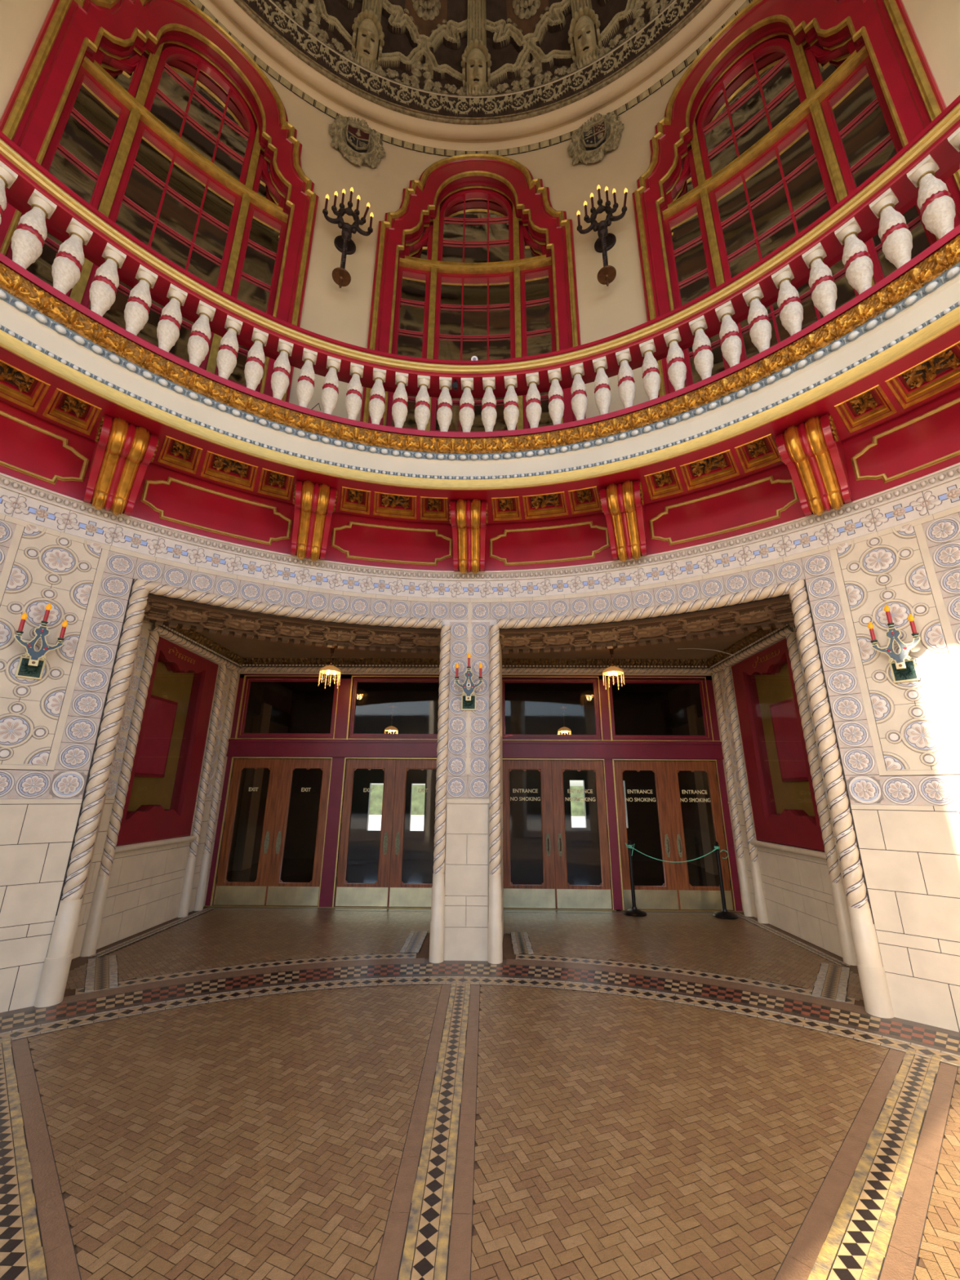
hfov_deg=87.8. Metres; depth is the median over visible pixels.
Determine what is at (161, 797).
display case
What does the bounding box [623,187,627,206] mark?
candle
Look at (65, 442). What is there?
trim
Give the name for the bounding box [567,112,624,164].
crest
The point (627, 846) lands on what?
cord
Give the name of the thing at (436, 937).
twisted column
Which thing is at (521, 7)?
rosette
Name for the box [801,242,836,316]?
baluster
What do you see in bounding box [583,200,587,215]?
candle
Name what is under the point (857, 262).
baluster
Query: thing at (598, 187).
candle
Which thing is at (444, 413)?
baluster
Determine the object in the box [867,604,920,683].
candle sconce
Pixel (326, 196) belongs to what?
candle
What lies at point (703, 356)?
baluster
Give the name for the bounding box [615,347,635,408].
baluster
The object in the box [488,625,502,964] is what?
twisted column
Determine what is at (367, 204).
candle
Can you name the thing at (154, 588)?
trim
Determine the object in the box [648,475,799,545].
trim
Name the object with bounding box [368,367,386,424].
baluster
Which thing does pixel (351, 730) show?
window
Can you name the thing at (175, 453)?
coffer
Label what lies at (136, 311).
baluster
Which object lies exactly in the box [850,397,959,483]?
trim
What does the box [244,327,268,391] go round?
baluster
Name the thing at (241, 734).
window
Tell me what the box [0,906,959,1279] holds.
floor
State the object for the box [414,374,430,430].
baluster
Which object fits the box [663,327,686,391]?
baluster
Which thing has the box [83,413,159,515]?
bracket
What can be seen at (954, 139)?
baluster
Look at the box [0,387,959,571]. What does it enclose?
wall
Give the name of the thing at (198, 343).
baluster
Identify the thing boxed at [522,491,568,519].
coffer
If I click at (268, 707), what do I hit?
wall
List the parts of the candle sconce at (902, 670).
plate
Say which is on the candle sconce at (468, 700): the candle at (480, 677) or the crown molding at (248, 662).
the candle at (480, 677)
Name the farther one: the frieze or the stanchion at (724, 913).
the stanchion at (724, 913)
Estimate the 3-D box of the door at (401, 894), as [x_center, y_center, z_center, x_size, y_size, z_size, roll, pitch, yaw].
[-0.927,2.889,7.568,0.802,2.090,0.061,0,-17,1]
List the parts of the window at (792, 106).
sash, arched sash, sash, pane, sash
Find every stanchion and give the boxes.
[622,840,647,916]
[712,841,738,919]
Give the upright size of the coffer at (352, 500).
0.118 m
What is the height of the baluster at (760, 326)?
0.750 m
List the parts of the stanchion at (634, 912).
post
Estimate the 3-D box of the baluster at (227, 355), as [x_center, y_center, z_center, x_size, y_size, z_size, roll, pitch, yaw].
[-2.527,-2.887,5.002,0.178,0.750,0.178,12,-21,-34]
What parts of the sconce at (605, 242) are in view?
twisted stem, wall plate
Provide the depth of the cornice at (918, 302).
4.61 m
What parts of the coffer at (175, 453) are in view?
carved panel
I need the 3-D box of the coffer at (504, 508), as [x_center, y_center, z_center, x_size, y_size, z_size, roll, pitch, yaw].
[0.317,-1.630,6.034,0.358,0.118,0.513,-1,-17,6]
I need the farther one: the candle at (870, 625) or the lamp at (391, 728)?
the lamp at (391, 728)
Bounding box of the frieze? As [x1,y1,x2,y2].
[0,324,959,524]
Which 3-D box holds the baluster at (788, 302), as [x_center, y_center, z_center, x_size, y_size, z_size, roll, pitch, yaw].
[2.789,-3.009,4.490,0.178,0.750,0.178,16,-23,-41]
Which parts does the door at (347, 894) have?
kick plate, handle plate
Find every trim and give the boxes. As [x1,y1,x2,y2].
[0,410,89,484]
[140,476,292,545]
[143,580,441,628]
[147,622,240,672]
[240,666,711,674]
[330,520,452,565]
[488,520,610,565]
[497,581,792,628]
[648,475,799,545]
[710,625,795,674]
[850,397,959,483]
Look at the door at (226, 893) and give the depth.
7.53 m
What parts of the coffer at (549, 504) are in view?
carved panel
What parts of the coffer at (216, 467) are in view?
carved panel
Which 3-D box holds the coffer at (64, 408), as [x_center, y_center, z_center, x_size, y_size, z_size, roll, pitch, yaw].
[-3.698,-2.116,4.546,0.513,0.118,0.358,-14,-22,39]
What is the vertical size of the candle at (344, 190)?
0.377 m
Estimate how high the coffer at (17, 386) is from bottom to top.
0.118 m
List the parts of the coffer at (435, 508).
carved panel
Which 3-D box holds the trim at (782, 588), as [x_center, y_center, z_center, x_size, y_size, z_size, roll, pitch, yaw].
[1.684,-0.324,5.552,3.130,0.128,0.362,-6,-18,21]
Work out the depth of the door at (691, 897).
7.46 m
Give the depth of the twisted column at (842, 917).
5.37 m
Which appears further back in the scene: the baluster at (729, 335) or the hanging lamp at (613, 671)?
the hanging lamp at (613, 671)
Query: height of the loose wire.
0.229 m
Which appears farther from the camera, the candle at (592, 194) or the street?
the street
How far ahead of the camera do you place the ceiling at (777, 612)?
6.23 m
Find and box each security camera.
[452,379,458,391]
[471,355,477,360]
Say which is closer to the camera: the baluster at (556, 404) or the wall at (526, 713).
the baluster at (556, 404)
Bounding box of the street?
[368,784,626,831]
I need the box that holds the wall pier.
[444,625,503,939]
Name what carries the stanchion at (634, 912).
on the floor at (210, 1093)
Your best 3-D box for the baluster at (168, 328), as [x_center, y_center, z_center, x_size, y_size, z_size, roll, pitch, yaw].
[-2.920,-2.983,4.698,0.178,0.750,0.178,15,-23,-40]
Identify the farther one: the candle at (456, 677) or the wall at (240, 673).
the wall at (240, 673)
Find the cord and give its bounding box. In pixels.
[625,843,728,862]
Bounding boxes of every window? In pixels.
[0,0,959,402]
[236,676,337,738]
[347,676,439,738]
[360,153,586,431]
[502,677,601,740]
[608,677,712,740]
[631,0,959,397]
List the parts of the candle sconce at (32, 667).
plate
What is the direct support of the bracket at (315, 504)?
attached to the wall at (934, 437)
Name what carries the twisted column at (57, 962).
on the floor at (210, 1093)
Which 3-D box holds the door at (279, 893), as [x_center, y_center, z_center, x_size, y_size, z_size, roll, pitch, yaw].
[-2.732,2.885,7.592,0.792,2.090,0.061,0,-17,1]
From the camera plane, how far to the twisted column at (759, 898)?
6.97 m
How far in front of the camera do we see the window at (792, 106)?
6.62 m
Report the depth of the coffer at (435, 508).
6.15 m
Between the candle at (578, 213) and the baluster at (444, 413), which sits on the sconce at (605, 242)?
the candle at (578, 213)
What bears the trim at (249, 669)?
attached to the wall at (240, 673)
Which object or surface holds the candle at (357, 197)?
on the sconce at (344, 243)
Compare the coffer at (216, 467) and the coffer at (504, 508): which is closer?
the coffer at (216, 467)
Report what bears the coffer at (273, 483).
attached to the frieze
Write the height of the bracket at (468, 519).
0.760 m
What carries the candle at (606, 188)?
on the sconce at (605, 242)
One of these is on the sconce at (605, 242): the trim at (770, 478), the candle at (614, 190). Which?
the candle at (614, 190)
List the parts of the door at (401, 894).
handle plate, kick plate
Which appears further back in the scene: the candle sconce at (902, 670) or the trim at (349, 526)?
the trim at (349, 526)
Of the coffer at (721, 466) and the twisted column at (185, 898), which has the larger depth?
the twisted column at (185, 898)
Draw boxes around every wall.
[0,0,959,421]
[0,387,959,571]
[0,462,959,1031]
[71,618,143,952]
[71,621,239,959]
[227,682,718,875]
[239,666,712,675]
[283,690,672,861]
[711,626,850,957]
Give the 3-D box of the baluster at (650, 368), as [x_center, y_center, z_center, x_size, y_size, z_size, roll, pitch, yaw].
[1.792,-2.787,5.231,0.178,0.750,0.178,-9,-19,28]
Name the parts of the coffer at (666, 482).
carved panel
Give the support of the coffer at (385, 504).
attached to the frieze
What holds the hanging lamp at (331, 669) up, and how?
hanging from the ceiling at (777, 612)
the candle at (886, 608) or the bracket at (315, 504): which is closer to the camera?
the candle at (886, 608)
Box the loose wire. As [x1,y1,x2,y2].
[680,648,735,656]
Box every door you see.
[213,758,282,905]
[265,759,331,906]
[334,759,395,906]
[388,759,436,906]
[502,760,555,908]
[551,760,612,909]
[613,760,679,909]
[664,760,733,910]
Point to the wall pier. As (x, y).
(500, 651)
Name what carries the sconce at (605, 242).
attached to the wall at (329, 310)
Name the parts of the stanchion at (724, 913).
post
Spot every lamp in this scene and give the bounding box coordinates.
[317,645,341,688]
[384,705,398,740]
[557,706,571,741]
[602,645,625,689]
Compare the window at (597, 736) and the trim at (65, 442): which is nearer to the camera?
the trim at (65, 442)
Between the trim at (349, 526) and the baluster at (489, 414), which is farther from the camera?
the trim at (349, 526)
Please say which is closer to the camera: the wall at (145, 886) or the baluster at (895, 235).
the baluster at (895, 235)
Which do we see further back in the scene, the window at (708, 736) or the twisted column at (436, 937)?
the window at (708, 736)
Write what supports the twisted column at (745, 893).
on the floor at (210, 1093)
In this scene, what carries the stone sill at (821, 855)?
attached to the wall at (797, 891)
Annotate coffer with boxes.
[0,359,50,412]
[42,387,102,435]
[156,435,203,474]
[200,450,257,491]
[257,467,293,500]
[339,486,370,514]
[373,491,416,519]
[419,496,448,520]
[491,496,521,520]
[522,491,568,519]
[568,485,601,514]
[644,466,683,499]
[680,449,740,490]
[734,433,781,473]
[834,384,897,433]
[884,341,959,408]
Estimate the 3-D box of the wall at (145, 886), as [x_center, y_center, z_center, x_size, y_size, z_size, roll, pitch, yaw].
[-4.107,1.736,6.662,0.224,3.750,2.620,0,-17,1]
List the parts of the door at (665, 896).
kick plate, handle plate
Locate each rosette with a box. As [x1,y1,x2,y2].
[412,0,440,20]
[511,0,540,18]
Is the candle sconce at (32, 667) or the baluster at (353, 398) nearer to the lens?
the candle sconce at (32, 667)
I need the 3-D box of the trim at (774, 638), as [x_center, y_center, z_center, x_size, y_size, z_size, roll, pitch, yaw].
[3.740,0.186,6.976,0.103,0.103,2.200,0,-17,1]
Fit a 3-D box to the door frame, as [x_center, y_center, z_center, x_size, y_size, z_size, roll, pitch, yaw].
[-0.110,2.232,7.760,7.810,3.500,0.170,0,-17,1]
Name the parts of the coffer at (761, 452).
carved panel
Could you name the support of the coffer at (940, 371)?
attached to the frieze
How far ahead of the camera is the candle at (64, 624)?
4.37 m
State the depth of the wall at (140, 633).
5.24 m
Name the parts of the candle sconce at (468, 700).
plate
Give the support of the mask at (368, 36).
attached to the ceiling at (535, 51)
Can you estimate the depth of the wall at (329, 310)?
7.71 m
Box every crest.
[328,115,385,168]
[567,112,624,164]
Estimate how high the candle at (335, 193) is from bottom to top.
0.377 m
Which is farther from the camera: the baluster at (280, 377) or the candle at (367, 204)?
the candle at (367, 204)
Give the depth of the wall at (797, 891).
6.01 m
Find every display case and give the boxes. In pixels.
[115,636,218,845]
[731,638,824,851]
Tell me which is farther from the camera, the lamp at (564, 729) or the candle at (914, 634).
the lamp at (564, 729)
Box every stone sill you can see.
[102,835,196,854]
[749,840,838,861]
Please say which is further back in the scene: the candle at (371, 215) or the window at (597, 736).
the window at (597, 736)
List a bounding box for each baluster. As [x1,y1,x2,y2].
[0,160,17,224]
[10,188,57,269]
[51,217,93,294]
[88,242,126,316]
[124,264,158,335]
[156,283,187,352]
[187,300,216,367]
[216,315,242,379]
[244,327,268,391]
[271,337,293,399]
[296,347,317,408]
[320,355,341,414]
[345,362,364,420]
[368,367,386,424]
[391,372,408,427]
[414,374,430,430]
[436,377,452,431]
[458,377,474,431]
[481,377,497,431]
[503,374,519,430]
[525,372,541,428]
[547,368,564,425]
[569,362,587,420]
[592,355,611,415]
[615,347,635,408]
[639,338,660,399]
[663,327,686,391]
[688,315,713,380]
[715,300,742,367]
[742,283,771,352]
[771,264,803,336]
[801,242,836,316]
[834,217,873,294]
[869,187,912,269]
[906,154,955,239]
[946,127,959,151]
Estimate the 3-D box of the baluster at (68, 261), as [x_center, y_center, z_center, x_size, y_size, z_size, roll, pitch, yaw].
[-3.429,-3.153,4.161,0.178,0.750,0.178,-12,-21,35]
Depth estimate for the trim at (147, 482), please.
5.52 m
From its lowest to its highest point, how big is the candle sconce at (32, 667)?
0.656 m
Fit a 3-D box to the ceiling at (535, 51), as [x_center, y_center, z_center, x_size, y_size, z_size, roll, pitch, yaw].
[-0.111,-12.451,4.482,9.813,3.724,9.819,0,-17,1]
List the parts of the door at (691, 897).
handle plate, kick plate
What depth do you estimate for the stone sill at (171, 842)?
6.04 m
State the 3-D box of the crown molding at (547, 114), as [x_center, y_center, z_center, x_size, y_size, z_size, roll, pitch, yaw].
[-0.125,-10.499,3.881,10.818,0.549,10.819,2,-17,-4]
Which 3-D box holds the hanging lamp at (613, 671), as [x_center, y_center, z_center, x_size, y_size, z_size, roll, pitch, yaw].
[1.964,0.403,7.381,0.316,0.640,0.310,0,-17,1]
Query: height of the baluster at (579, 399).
0.750 m
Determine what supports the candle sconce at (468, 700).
attached to the wall pier
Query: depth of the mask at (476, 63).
8.39 m
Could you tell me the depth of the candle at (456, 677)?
5.71 m
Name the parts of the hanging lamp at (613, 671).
lamp shade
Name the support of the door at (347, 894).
in the wall at (268, 707)
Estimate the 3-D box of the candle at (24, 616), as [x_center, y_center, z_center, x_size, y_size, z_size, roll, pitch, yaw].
[-3.849,-0.134,4.191,0.047,0.218,0.047,0,-17,1]
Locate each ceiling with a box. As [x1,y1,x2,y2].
[142,594,795,659]
[272,0,673,95]
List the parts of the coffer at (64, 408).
carved panel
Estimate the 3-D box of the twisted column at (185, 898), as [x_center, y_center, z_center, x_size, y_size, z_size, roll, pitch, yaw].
[-3.973,2.043,7.183,0.134,3.470,0.134,0,-17,1]
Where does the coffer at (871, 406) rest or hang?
attached to the frieze
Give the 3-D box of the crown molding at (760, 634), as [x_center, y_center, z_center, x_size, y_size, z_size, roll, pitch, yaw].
[3.736,0.059,7.067,0.071,0.165,2.500,0,-17,1]
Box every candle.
[16,612,27,635]
[40,603,51,626]
[57,620,67,642]
[324,194,328,209]
[333,191,337,205]
[341,188,345,203]
[349,186,353,201]
[355,195,359,209]
[363,202,369,218]
[369,212,373,226]
[454,662,458,679]
[466,652,471,670]
[478,662,482,679]
[576,210,580,225]
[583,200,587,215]
[590,192,594,207]
[596,184,600,199]
[604,186,608,200]
[612,188,616,203]
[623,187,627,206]
[867,622,877,644]
[884,604,893,627]
[907,613,919,637]
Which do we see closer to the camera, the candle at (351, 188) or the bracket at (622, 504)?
the bracket at (622, 504)
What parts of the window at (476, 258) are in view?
sash, pane, sash, arched sash, sash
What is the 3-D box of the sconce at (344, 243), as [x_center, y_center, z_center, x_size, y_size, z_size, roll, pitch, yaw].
[-2.039,-6.077,7.577,0.753,2.128,0.416,7,-18,-20]
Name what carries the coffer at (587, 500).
attached to the frieze
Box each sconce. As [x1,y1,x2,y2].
[13,603,67,679]
[322,186,373,288]
[454,652,483,710]
[576,184,627,286]
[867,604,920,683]
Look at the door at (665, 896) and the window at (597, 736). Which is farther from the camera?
the window at (597, 736)
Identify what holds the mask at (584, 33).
attached to the ceiling at (535, 51)
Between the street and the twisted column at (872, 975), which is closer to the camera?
the twisted column at (872, 975)
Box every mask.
[351,8,384,68]
[461,38,491,90]
[568,5,601,66]
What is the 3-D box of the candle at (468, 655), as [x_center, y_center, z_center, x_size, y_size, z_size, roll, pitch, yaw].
[-0.127,0.248,5.759,0.046,0.218,0.047,0,-17,1]
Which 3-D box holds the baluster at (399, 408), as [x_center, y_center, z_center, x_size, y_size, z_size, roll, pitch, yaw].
[-0.906,-2.675,5.654,0.178,0.750,0.178,3,-17,-10]
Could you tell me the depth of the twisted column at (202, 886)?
7.44 m
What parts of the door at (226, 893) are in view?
kick plate, handle plate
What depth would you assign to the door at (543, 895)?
7.47 m
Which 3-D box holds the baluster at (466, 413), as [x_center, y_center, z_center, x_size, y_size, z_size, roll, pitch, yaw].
[-0.150,-2.651,5.717,0.178,0.750,0.178,0,-17,0]
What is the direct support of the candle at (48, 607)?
on the candle sconce at (32, 667)
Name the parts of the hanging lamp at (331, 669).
lamp shade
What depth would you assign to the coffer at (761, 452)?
5.11 m
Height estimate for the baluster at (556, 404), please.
0.750 m
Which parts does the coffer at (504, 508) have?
carved panel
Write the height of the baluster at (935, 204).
0.750 m
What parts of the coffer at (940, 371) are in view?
carved panel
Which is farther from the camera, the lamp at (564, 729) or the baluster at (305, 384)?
the lamp at (564, 729)
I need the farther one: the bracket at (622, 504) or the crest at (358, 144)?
the crest at (358, 144)
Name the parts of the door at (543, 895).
kick plate, handle plate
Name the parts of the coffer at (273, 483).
carved panel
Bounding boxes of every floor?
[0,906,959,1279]
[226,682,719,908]
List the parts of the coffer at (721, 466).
carved panel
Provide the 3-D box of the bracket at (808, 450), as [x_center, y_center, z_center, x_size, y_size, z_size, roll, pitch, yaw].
[3.142,-1.630,4.679,0.470,0.760,0.713,-16,-23,42]
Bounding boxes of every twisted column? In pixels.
[34,578,148,1007]
[80,631,159,956]
[177,664,226,917]
[193,671,238,911]
[429,625,450,963]
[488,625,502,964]
[712,672,753,916]
[722,666,768,924]
[785,632,857,965]
[789,579,893,1018]
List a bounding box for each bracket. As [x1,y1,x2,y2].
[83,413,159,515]
[290,480,337,561]
[448,498,488,573]
[599,480,647,561]
[774,413,853,516]
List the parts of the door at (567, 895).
handle plate, kick plate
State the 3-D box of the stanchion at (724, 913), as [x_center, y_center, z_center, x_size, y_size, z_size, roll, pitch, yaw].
[3.382,3.344,7.002,0.330,0.965,0.330,0,-17,1]
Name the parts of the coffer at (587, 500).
carved panel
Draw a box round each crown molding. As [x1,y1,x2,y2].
[150,621,244,667]
[189,0,753,156]
[240,657,711,667]
[707,623,789,669]
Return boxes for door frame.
[204,674,743,912]
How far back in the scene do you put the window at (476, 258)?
8.19 m
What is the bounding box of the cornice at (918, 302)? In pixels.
[0,224,959,496]
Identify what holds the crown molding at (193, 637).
attached to the wall at (145, 886)
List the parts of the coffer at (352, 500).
carved panel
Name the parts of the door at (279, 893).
handle plate, kick plate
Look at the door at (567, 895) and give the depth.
7.46 m
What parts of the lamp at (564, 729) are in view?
lamp shade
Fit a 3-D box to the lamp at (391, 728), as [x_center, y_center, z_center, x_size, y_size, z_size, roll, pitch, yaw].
[-2.053,1.932,11.587,0.316,0.800,0.310,0,-17,1]
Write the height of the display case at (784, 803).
2.400 m
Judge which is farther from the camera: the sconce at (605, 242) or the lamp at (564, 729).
the lamp at (564, 729)
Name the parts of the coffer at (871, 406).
carved panel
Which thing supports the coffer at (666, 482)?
attached to the frieze
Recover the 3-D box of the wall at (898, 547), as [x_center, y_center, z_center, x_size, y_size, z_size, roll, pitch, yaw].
[-0.154,0.648,3.882,10.363,4.245,4.115,0,-17,1]
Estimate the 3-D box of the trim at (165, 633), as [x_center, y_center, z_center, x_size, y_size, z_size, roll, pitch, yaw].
[-3.959,0.165,7.081,0.103,0.103,2.200,0,-17,1]
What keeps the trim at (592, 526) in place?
attached to the wall at (934, 437)
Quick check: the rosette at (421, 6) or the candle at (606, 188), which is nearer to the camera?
the candle at (606, 188)
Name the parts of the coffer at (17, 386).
carved panel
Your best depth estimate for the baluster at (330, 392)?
5.40 m
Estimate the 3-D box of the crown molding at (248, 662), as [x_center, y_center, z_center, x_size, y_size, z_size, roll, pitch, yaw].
[-0.095,0.366,8.198,7.800,0.155,0.071,0,-17,1]
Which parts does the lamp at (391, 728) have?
lamp shade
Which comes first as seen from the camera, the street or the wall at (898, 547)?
the wall at (898, 547)
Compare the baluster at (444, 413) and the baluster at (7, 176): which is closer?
the baluster at (7, 176)
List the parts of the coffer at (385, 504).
carved panel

